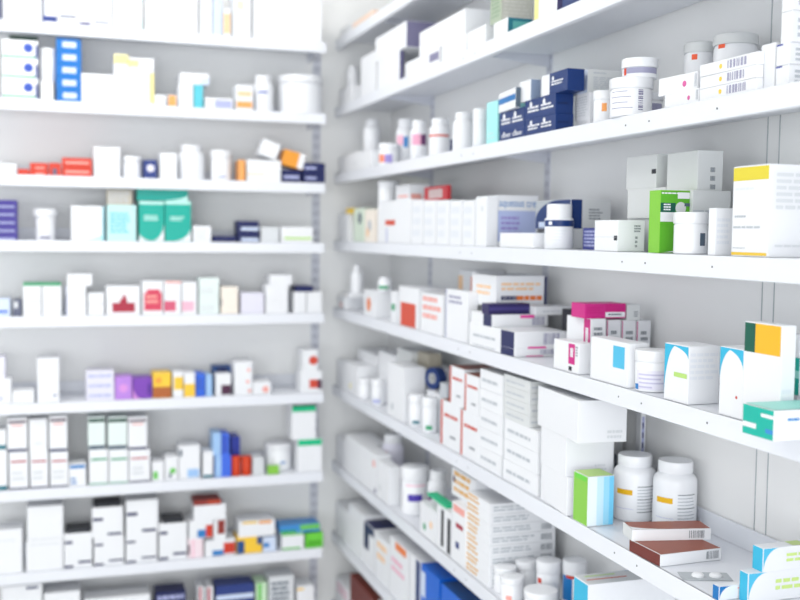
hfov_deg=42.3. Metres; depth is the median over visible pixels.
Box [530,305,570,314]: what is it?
carton
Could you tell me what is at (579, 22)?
metal shelf
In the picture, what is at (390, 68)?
carton
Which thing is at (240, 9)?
carton
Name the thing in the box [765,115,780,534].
trim
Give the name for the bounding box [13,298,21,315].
carton
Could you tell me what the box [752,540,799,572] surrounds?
carton
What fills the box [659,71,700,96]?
carton
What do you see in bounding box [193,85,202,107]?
carton
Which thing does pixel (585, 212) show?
carton
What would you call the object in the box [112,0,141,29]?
carton
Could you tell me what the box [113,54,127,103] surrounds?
carton
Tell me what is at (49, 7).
carton
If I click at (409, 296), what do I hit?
carton
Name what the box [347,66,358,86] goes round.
pill bottle
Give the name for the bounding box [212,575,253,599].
carton
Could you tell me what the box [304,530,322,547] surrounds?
carton
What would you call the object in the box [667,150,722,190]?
carton
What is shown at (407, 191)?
carton
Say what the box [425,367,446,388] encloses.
tape roll
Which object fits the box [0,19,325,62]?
metal shelf
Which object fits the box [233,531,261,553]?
carton
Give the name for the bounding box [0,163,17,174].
carton
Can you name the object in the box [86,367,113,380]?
carton
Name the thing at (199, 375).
carton
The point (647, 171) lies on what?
carton
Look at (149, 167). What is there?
carton
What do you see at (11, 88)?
carton
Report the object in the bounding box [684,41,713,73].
lid jar
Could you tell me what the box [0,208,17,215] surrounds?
carton
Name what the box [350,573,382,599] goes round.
carton
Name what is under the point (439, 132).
pill bottle
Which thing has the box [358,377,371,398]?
tub
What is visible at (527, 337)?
carton
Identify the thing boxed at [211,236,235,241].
carton
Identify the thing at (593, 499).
carton
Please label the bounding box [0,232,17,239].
carton
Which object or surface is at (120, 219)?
carton
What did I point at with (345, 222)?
carton
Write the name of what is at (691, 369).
carton
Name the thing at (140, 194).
carton
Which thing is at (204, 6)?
carton
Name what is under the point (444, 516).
carton
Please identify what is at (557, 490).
carton
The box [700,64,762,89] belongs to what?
carton
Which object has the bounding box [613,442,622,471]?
carton
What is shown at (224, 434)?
carton
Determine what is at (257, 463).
carton
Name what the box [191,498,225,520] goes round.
carton
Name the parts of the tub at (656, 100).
lid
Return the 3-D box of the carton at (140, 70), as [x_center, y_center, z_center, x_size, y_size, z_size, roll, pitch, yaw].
[-0.885,-0.739,3.527,0.082,0.158,0.090,0,4,-18]
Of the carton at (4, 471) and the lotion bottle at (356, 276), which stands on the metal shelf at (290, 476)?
the carton at (4, 471)
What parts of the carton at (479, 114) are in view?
lid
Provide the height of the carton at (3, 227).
0.026 m
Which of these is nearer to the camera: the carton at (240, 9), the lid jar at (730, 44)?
the lid jar at (730, 44)
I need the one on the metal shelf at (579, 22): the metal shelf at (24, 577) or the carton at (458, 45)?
the carton at (458, 45)
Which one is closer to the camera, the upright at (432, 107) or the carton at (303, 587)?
the upright at (432, 107)
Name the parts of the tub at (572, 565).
lid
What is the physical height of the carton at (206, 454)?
0.092 m
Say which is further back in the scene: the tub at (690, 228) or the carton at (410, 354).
the carton at (410, 354)
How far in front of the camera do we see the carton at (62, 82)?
3.41 m
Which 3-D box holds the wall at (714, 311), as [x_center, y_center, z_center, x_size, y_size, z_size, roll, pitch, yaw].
[1.012,0.150,0.995,0.100,3.100,6.432,0,4,-18]
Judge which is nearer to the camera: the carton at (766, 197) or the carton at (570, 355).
the carton at (766, 197)
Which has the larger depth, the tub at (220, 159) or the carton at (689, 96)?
the tub at (220, 159)
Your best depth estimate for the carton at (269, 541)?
3.73 m
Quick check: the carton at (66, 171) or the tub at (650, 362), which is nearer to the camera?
the tub at (650, 362)
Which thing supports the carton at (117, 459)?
on the metal shelf at (290, 476)
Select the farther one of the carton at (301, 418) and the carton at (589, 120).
the carton at (301, 418)
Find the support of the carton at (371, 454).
on the metal shelf at (410, 525)
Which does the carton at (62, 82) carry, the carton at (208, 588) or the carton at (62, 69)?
the carton at (62, 69)
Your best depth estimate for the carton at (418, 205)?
3.05 m
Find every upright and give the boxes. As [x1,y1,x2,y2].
[309,53,320,599]
[426,21,435,465]
[542,54,552,326]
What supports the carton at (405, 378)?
on the metal shelf at (736, 541)
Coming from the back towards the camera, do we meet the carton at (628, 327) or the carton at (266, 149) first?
the carton at (266, 149)
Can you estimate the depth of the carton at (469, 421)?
2.67 m
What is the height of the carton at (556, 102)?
0.042 m
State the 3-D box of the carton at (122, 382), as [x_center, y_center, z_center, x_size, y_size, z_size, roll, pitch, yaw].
[-0.959,0.298,3.573,0.057,0.077,0.090,0,4,-18]
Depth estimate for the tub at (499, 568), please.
2.53 m
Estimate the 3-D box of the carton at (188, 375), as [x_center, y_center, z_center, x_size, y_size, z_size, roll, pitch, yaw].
[-0.747,0.293,3.643,0.038,0.084,0.090,0,4,-18]
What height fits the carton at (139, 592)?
0.166 m
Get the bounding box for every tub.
[33,209,56,239]
[122,156,141,177]
[210,150,231,180]
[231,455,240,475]
[241,455,251,475]
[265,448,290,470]
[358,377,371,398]
[371,378,384,405]
[378,143,398,164]
[378,186,395,201]
[401,463,428,515]
[408,393,424,426]
[422,396,437,432]
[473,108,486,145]
[494,562,516,593]
[494,573,500,593]
[500,572,523,599]
[515,557,536,591]
[524,584,557,599]
[536,556,561,599]
[562,556,586,599]
[593,90,610,121]
[609,57,657,118]
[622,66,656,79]
[635,348,664,392]
[652,92,662,109]
[673,212,708,253]
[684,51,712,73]
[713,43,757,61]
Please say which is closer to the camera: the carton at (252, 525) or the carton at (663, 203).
the carton at (663, 203)
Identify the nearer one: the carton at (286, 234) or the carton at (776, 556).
the carton at (776, 556)
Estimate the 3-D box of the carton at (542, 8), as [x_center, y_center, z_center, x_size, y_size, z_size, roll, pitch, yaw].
[0.325,-0.652,2.244,0.019,0.075,0.112,0,4,-18]
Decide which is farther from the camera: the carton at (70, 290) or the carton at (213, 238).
the carton at (213, 238)
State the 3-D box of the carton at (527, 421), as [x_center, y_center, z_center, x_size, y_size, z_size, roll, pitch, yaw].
[0.296,0.272,2.412,0.055,0.026,0.144,0,4,-17]
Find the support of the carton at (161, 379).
on the metal shelf at (72, 399)
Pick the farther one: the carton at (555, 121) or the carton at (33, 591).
the carton at (33, 591)
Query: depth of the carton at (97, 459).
3.52 m
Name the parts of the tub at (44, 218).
lid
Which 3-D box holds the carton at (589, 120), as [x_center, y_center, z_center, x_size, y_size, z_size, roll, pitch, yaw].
[0.394,-0.372,2.197,0.012,0.024,0.062,0,4,-18]
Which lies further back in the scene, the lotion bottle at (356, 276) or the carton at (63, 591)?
the lotion bottle at (356, 276)
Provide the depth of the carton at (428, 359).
3.26 m
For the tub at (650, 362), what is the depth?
1.87 m
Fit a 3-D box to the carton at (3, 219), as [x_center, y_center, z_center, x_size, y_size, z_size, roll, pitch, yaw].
[-1.306,-0.265,3.420,0.077,0.026,0.090,-1,4,-19]
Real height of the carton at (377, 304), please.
0.090 m
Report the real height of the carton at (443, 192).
0.041 m
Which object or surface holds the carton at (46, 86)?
on the metal shelf at (53, 105)
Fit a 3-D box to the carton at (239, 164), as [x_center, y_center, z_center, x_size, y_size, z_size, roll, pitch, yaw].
[-0.566,-0.456,3.652,0.021,0.073,0.090,0,4,-18]
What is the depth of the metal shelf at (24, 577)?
3.60 m
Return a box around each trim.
[753,0,772,529]
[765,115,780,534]
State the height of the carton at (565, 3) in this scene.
0.065 m
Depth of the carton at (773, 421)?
1.45 m
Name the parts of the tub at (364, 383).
lid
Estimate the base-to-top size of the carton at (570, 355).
0.063 m
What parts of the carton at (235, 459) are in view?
lid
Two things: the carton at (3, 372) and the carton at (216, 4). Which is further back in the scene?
the carton at (216, 4)
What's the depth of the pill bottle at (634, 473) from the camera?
2.11 m
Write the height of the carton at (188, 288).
0.112 m
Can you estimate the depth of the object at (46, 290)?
3.44 m
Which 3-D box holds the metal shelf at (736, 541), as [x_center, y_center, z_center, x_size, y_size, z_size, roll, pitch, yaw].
[0.477,0.451,2.103,0.222,0.078,4.029,0,4,-18]
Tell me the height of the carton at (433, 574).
0.187 m
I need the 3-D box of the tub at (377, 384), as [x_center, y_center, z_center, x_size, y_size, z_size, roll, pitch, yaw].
[-0.075,0.312,3.513,0.048,0.089,0.048,1,4,-1]
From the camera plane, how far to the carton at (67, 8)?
3.40 m
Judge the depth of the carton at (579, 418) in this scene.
2.11 m
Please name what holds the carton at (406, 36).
on the carton at (390, 68)
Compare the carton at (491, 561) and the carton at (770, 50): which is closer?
the carton at (770, 50)
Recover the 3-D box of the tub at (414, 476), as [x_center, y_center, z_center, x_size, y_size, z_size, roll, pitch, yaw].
[0.046,0.595,3.252,0.088,0.149,0.088,1,4,1]
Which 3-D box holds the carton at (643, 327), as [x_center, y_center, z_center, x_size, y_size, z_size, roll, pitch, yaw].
[0.511,0.093,2.249,0.034,0.102,0.070,0,4,-18]
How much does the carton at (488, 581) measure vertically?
0.026 m
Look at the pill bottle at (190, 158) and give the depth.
3.57 m
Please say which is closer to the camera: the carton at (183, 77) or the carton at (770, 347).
the carton at (770, 347)
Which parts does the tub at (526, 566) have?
lid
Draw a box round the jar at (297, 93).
[277,74,322,113]
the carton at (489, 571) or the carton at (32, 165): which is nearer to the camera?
the carton at (489, 571)
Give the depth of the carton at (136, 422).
3.56 m
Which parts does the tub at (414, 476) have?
lid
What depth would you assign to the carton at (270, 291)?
3.68 m
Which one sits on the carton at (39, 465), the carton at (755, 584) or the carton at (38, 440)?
the carton at (38, 440)
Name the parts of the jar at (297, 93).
lid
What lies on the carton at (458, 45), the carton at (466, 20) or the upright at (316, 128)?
the carton at (466, 20)
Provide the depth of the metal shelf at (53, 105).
3.50 m
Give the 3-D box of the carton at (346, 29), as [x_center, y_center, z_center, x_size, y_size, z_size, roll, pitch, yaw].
[-0.150,-0.989,3.807,0.100,0.034,0.167,0,4,-18]
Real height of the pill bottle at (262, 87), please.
0.127 m
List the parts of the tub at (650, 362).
lid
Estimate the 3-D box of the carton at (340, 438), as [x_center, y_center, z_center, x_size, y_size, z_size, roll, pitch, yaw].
[-0.174,0.572,3.914,0.100,0.105,0.148,0,4,-18]
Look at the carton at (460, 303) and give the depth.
2.74 m
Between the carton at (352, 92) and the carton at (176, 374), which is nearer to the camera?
the carton at (176, 374)
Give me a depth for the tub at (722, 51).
1.83 m
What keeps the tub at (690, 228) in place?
on the metal shelf at (762, 269)
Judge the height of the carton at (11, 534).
0.148 m
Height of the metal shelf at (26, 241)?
0.082 m
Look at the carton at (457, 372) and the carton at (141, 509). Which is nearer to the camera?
the carton at (457, 372)
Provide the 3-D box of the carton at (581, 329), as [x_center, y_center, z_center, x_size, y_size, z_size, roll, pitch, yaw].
[0.398,0.090,2.217,0.036,0.109,0.108,0,4,-18]
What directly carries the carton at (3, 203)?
on the carton at (3, 211)
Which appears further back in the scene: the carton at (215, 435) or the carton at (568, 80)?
the carton at (215, 435)
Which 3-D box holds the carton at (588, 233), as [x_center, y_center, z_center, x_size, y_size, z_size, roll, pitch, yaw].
[0.442,-0.130,2.197,0.080,0.046,0.074,0,4,-18]
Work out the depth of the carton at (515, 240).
2.35 m
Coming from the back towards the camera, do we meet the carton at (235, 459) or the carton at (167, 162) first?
the carton at (235, 459)
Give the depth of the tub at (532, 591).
2.36 m
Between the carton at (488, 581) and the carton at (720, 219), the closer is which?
the carton at (720, 219)
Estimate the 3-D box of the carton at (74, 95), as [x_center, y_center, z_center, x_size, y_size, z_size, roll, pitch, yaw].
[-1.108,-0.679,3.458,0.079,0.041,0.090,-1,4,-19]
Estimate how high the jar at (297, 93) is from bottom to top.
0.138 m
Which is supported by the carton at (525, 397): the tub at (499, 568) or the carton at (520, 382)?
the carton at (520, 382)
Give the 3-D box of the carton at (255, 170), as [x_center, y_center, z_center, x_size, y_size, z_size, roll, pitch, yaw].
[-0.492,-0.458,3.677,0.121,0.075,0.090,0,4,-18]
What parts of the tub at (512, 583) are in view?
lid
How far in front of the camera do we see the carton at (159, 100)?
3.51 m
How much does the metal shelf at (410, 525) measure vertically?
0.078 m
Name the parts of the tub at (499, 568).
lid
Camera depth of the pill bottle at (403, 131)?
3.43 m
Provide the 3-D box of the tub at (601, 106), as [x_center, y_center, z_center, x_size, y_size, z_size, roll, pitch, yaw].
[0.405,-0.383,2.057,0.042,0.064,0.042,1,4,11]
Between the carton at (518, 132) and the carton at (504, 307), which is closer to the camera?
the carton at (518, 132)
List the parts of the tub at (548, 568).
lid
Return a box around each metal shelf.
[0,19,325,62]
[0,93,325,130]
[0,165,324,195]
[0,228,324,252]
[0,298,323,327]
[0,374,323,415]
[0,449,322,501]
[0,526,321,585]
[331,531,396,599]
[332,384,799,599]
[332,458,562,599]
[333,307,799,462]
[334,81,799,183]
[334,231,799,283]
[335,0,472,49]
[335,0,703,117]
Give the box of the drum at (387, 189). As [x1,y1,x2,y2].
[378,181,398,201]
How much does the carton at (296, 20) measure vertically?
0.158 m
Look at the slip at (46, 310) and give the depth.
3.44 m
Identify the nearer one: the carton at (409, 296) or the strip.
the strip
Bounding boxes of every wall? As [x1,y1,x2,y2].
[0,0,391,599]
[387,0,799,599]
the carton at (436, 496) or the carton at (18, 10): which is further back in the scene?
the carton at (18, 10)
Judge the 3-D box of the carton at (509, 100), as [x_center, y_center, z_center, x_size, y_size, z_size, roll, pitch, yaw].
[0.256,-0.468,2.423,0.012,0.046,0.127,0,4,-12]
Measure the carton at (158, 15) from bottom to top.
0.151 m
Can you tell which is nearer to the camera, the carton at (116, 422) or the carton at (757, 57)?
the carton at (757, 57)
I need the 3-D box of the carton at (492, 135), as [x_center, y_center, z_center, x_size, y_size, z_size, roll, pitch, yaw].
[0.270,-0.438,2.567,0.090,0.105,0.068,0,4,-18]
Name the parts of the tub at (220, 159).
lid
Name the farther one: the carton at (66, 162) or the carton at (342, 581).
the carton at (342, 581)
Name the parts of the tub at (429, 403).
lid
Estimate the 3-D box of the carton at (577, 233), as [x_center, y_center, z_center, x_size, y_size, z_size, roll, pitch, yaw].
[0.409,-0.140,2.362,0.100,0.044,0.114,0,4,-18]
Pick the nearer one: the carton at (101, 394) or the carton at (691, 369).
the carton at (691, 369)
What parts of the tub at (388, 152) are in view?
lid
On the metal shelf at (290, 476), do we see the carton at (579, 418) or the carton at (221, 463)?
the carton at (221, 463)
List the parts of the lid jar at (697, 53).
lid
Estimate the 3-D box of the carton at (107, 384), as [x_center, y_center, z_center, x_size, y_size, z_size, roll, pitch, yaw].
[-1.031,0.288,3.549,0.092,0.033,0.090,-1,4,-19]
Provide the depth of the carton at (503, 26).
2.44 m
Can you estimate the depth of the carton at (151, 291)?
3.54 m
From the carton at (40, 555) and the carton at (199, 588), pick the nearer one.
the carton at (40, 555)
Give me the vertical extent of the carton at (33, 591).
0.238 m
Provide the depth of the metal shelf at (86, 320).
3.55 m
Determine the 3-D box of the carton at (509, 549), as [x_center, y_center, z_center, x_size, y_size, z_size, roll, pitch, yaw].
[0.284,0.618,2.658,0.182,0.026,0.146,-1,4,-18]
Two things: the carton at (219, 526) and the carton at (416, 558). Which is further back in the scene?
the carton at (219, 526)
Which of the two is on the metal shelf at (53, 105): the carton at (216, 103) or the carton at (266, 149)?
the carton at (216, 103)
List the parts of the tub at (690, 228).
lid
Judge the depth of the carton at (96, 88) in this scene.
3.44 m
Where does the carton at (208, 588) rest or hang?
on the metal shelf
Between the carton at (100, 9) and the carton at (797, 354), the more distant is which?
the carton at (100, 9)
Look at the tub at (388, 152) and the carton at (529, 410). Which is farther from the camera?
the tub at (388, 152)
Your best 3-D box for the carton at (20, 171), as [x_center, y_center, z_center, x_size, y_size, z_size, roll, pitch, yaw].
[-1.248,-0.423,3.429,0.034,0.019,0.090,0,4,-18]
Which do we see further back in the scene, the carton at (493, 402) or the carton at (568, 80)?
the carton at (493, 402)
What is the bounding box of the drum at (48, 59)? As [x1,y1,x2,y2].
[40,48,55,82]
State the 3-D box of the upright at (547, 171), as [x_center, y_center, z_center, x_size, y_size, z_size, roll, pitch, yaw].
[0.382,0.046,2.737,0.002,3.030,0.032,0,4,-18]
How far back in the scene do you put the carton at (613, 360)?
1.97 m
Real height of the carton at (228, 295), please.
0.094 m
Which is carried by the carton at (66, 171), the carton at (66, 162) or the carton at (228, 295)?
the carton at (66, 162)
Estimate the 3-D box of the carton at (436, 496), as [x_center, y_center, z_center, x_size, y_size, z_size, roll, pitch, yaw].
[0.117,0.567,2.927,0.030,0.008,0.155,0,4,-18]
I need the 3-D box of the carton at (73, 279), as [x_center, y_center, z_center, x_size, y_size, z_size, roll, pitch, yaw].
[-1.088,-0.070,3.506,0.080,0.040,0.090,0,4,-18]
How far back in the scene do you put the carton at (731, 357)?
1.63 m
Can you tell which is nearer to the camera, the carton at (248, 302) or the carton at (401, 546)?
the carton at (401, 546)
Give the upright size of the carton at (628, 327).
0.104 m
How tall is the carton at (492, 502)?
0.026 m
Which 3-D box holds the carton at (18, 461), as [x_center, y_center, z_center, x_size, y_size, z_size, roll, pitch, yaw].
[-1.288,0.565,3.498,0.060,0.127,0.120,0,4,-18]
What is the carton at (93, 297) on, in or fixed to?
on the carton at (92, 309)
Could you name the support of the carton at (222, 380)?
on the metal shelf at (72, 399)
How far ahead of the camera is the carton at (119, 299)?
3.51 m
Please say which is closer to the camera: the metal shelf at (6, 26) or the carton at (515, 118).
the carton at (515, 118)
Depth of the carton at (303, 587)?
3.79 m
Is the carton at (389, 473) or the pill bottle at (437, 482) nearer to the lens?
the pill bottle at (437, 482)
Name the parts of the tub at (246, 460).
lid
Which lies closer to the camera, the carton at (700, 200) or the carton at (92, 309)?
the carton at (700, 200)
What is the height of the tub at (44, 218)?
0.104 m
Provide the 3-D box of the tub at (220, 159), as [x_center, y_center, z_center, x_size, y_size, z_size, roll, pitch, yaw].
[-0.628,-0.471,3.625,0.074,0.105,0.074,0,4,-10]
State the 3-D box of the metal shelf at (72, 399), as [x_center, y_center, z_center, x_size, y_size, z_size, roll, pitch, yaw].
[-1.787,0.340,3.357,3.108,0.082,0.222,0,4,-18]
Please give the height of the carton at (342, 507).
0.125 m
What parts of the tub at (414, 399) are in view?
lid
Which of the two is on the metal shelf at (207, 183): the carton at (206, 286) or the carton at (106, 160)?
the carton at (106, 160)
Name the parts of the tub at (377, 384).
lid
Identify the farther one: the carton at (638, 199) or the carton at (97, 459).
the carton at (97, 459)
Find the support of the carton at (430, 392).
on the metal shelf at (736, 541)
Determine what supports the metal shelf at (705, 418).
attached to the upright at (432, 107)
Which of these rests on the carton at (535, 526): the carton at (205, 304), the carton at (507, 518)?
the carton at (507, 518)
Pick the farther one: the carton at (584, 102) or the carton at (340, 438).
the carton at (340, 438)
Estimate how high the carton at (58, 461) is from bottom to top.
0.120 m
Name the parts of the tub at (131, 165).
lid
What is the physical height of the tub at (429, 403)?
0.104 m
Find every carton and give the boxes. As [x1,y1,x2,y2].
[0,0,3,19]
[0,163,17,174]
[0,200,17,208]
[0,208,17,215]
[0,216,17,223]
[0,224,17,231]
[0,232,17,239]
[0,297,10,315]
[0,354,6,378]
[0,375,11,403]
[0,425,6,451]
[0,450,8,490]
[0,522,22,573]
[2,39,38,63]
[2,59,38,81]
[2,79,38,99]
[2,583,42,599]
[4,0,40,21]
[7,415,27,451]
[9,35,37,40]
[9,444,28,489]
[12,387,34,403]
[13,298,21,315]
[18,169,29,174]
[26,538,62,571]
[27,498,62,541]
[29,414,47,451]
[30,163,47,168]
[30,169,48,174]
[30,448,48,488]
[37,355,58,402]
[41,81,52,99]
[42,0,56,22]
[44,582,79,599]
[49,163,60,175]
[49,413,66,451]
[50,445,67,487]
[56,37,80,51]
[56,50,80,63]
[56,63,80,76]
[56,76,80,89]
[56,88,81,101]
[59,0,76,24]
[62,157,91,167]
[62,167,91,176]
[64,527,91,568]
[66,285,85,295]
[66,296,85,305]
[66,306,85,315]
[67,273,91,285]
[69,458,85,485]
[71,206,103,240]
[79,0,90,25]
[81,73,113,103]
[83,586,149,599]
[85,378,113,390]
[85,388,113,400]
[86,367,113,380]
[87,291,103,303]
[87,303,103,314]
[87,412,104,449]
[88,443,107,484]
[91,0,110,26]
[91,498,122,537]
[93,146,119,176]
[93,534,123,565]
[105,285,139,314]
[106,190,131,204]
[106,205,135,240]
[107,412,126,449]
[108,448,127,483]
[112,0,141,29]
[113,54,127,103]
[114,373,131,399]
[124,492,157,534]
[124,528,156,562]
[126,412,146,449]
[128,57,153,105]
[128,444,149,482]
[131,374,151,398]
[135,189,187,200]
[137,201,163,240]
[140,280,162,314]
[142,160,156,177]
[143,0,197,33]
[150,456,163,480]
[151,369,170,397]
[154,95,165,105]
[154,582,185,599]
[157,515,186,560]
[158,153,176,178]
[162,280,180,313]
[163,451,177,479]
[164,201,190,241]
[166,95,176,106]
[170,369,182,397]
[176,84,192,106]
[176,440,199,479]
[177,72,208,88]
[181,281,196,313]
[182,370,194,396]
[186,515,212,538]
[187,536,202,557]
[191,226,210,241]
[191,493,220,505]
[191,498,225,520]
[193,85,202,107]
[194,371,204,396]
[195,579,203,599]
[196,277,218,295]
[197,295,218,313]
[198,0,211,34]
[200,447,212,477]
[203,97,232,108]
[203,372,211,395]
[203,532,234,556]
[203,579,212,599]
[210,428,220,454]
[211,236,235,241]
[211,364,230,392]
[212,0,221,34]
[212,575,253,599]
[213,453,230,476]
[213,519,225,539]
[214,372,230,395]
[218,429,228,454]
[219,286,237,313]
[222,8,230,35]
[228,432,239,455]
[229,0,250,36]
[230,359,251,394]
[232,85,252,109]
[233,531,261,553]
[234,221,258,231]
[234,231,258,241]
[235,160,244,180]
[235,513,274,537]
[238,291,263,313]
[245,159,280,181]
[249,453,263,474]
[251,0,321,41]
[252,378,270,394]
[252,575,266,599]
[254,138,280,159]
[259,227,278,241]
[261,284,287,298]
[262,535,275,551]
[264,299,287,312]
[264,567,293,599]
[265,274,291,284]
[267,464,278,474]
[275,517,319,533]
[277,530,303,549]
[278,149,305,169]
[279,227,312,242]
[281,170,300,181]
[287,403,315,439]
[293,434,321,471]
[294,577,313,599]
[295,368,321,392]
[297,347,317,370]
[301,163,324,172]
[301,173,324,182]
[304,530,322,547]
[306,291,321,312]
[336,433,355,467]
[336,499,362,546]
[336,575,349,599]
[337,359,362,389]
[338,214,353,240]
[338,295,363,308]
[339,85,360,105]
[339,156,347,172]
[340,22,353,36]
[343,292,363,297]
[345,433,383,482]
[346,208,356,213]
[346,361,378,396]
[348,151,363,171]
[349,501,387,561]
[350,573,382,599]
[352,10,379,28]
[354,208,377,241]
[358,150,378,169]
[358,348,387,366]
[361,51,377,95]
[362,445,390,495]
[364,289,398,317]
[364,519,401,573]
[365,209,377,241]
[375,21,436,64]
[376,531,405,589]
[378,50,403,88]
[378,199,423,243]
[378,459,400,505]
[379,350,396,402]
[388,361,425,422]
[390,534,424,599]
[391,291,398,323]
[396,184,429,199]
[397,346,440,363]
[399,286,454,329]
[406,47,441,76]
[410,551,437,599]
[412,200,428,243]
[418,351,440,368]
[419,8,490,56]
[420,500,438,544]
[421,292,445,335]
[421,562,458,599]
[423,200,441,243]
[424,185,450,199]
[425,365,449,395]
[427,389,439,431]
[427,492,451,508]
[436,200,454,244]
[437,504,451,556]
[439,382,449,436]
[441,398,464,453]
[441,581,480,599]
[442,34,467,60]
[445,289,477,342]
[449,200,466,244]
[450,364,494,407]
[451,500,467,569]
[452,466,490,503]
[458,269,503,290]
[460,409,479,463]
[462,200,475,245]
[464,372,479,416]
[466,560,493,587]
[467,501,544,524]
[467,511,554,535]
[467,521,554,545]
[467,530,554,556]
[467,540,554,566]
[467,550,493,576]
[468,24,493,48]
[468,489,529,514]
[469,322,566,348]
[469,337,553,356]
[471,311,547,326]
[472,273,546,304]
[475,196,497,246]
[479,407,504,436]
[479,426,503,456]
[479,446,503,476]
[480,368,511,395]
[480,388,503,415]
[482,302,529,314]
[486,100,524,143]
[490,0,532,25]
[491,195,537,246]
[494,17,532,37]
[499,87,520,112]
[499,107,524,131]
[499,127,524,140]
[500,233,543,247]
[503,458,540,496]
[504,373,549,392]
[504,385,537,404]
[504,395,537,415]
[504,407,540,427]
[504,418,540,452]
[504,438,540,474]
[520,79,540,102]
[525,93,573,119]
[525,113,573,135]
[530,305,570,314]
[534,0,561,19]
[536,199,610,228]
[538,385,626,442]
[541,426,613,476]
[541,463,573,515]
[542,68,584,96]
[554,338,590,374]
[562,0,578,7]
[562,308,570,330]
[567,315,605,342]
[571,302,625,318]
[573,229,582,248]
[573,469,613,526]
[574,69,621,96]
[574,92,593,120]
[574,570,674,599]
[576,118,592,125]
[583,228,594,249]
[590,336,648,387]
[594,220,644,251]
[605,318,620,337]
[613,318,635,339]
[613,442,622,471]
[614,303,639,319]
[623,521,710,540]
[626,154,667,189]
[627,187,666,218]
[628,218,648,250]
[629,540,720,566]
[635,319,650,347]
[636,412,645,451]
[648,190,689,252]
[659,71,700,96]
[664,341,719,404]
[665,88,699,107]
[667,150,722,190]
[690,190,730,252]
[700,51,763,76]
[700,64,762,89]
[700,78,762,100]
[708,208,732,254]
[713,581,739,599]
[719,345,744,419]
[731,163,799,256]
[739,569,799,599]
[742,321,795,419]
[742,400,799,441]
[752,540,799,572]
[762,42,780,87]
[776,42,799,66]
[776,64,799,84]
[781,10,799,43]
[782,0,799,12]
[794,357,799,395]
[795,333,799,357]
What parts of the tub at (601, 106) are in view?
lid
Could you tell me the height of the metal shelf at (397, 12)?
0.078 m
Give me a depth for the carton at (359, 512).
3.70 m
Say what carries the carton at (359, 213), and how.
on the metal shelf at (762, 269)
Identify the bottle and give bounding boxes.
[178,145,203,179]
[253,75,272,110]
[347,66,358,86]
[350,265,362,292]
[363,119,379,150]
[378,277,391,290]
[382,432,403,479]
[396,118,411,160]
[410,120,426,158]
[428,468,447,499]
[429,118,449,154]
[452,112,472,150]
[544,204,573,248]
[613,450,655,521]
[652,456,697,520]
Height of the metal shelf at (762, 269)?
0.078 m
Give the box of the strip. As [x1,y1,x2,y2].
[678,572,732,580]
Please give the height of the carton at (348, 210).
0.020 m
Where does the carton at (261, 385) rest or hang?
on the metal shelf at (72, 399)
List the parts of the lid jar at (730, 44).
lid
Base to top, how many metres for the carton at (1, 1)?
0.099 m
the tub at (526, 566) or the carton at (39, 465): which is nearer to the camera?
the tub at (526, 566)
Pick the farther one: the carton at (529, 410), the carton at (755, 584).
the carton at (529, 410)
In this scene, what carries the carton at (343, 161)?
on the metal shelf at (781, 99)
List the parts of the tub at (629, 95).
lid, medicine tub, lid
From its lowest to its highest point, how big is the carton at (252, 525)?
0.056 m
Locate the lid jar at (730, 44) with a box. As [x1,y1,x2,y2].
[713,32,758,61]
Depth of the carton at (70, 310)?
3.47 m
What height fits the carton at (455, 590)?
0.184 m
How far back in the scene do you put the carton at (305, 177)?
3.69 m

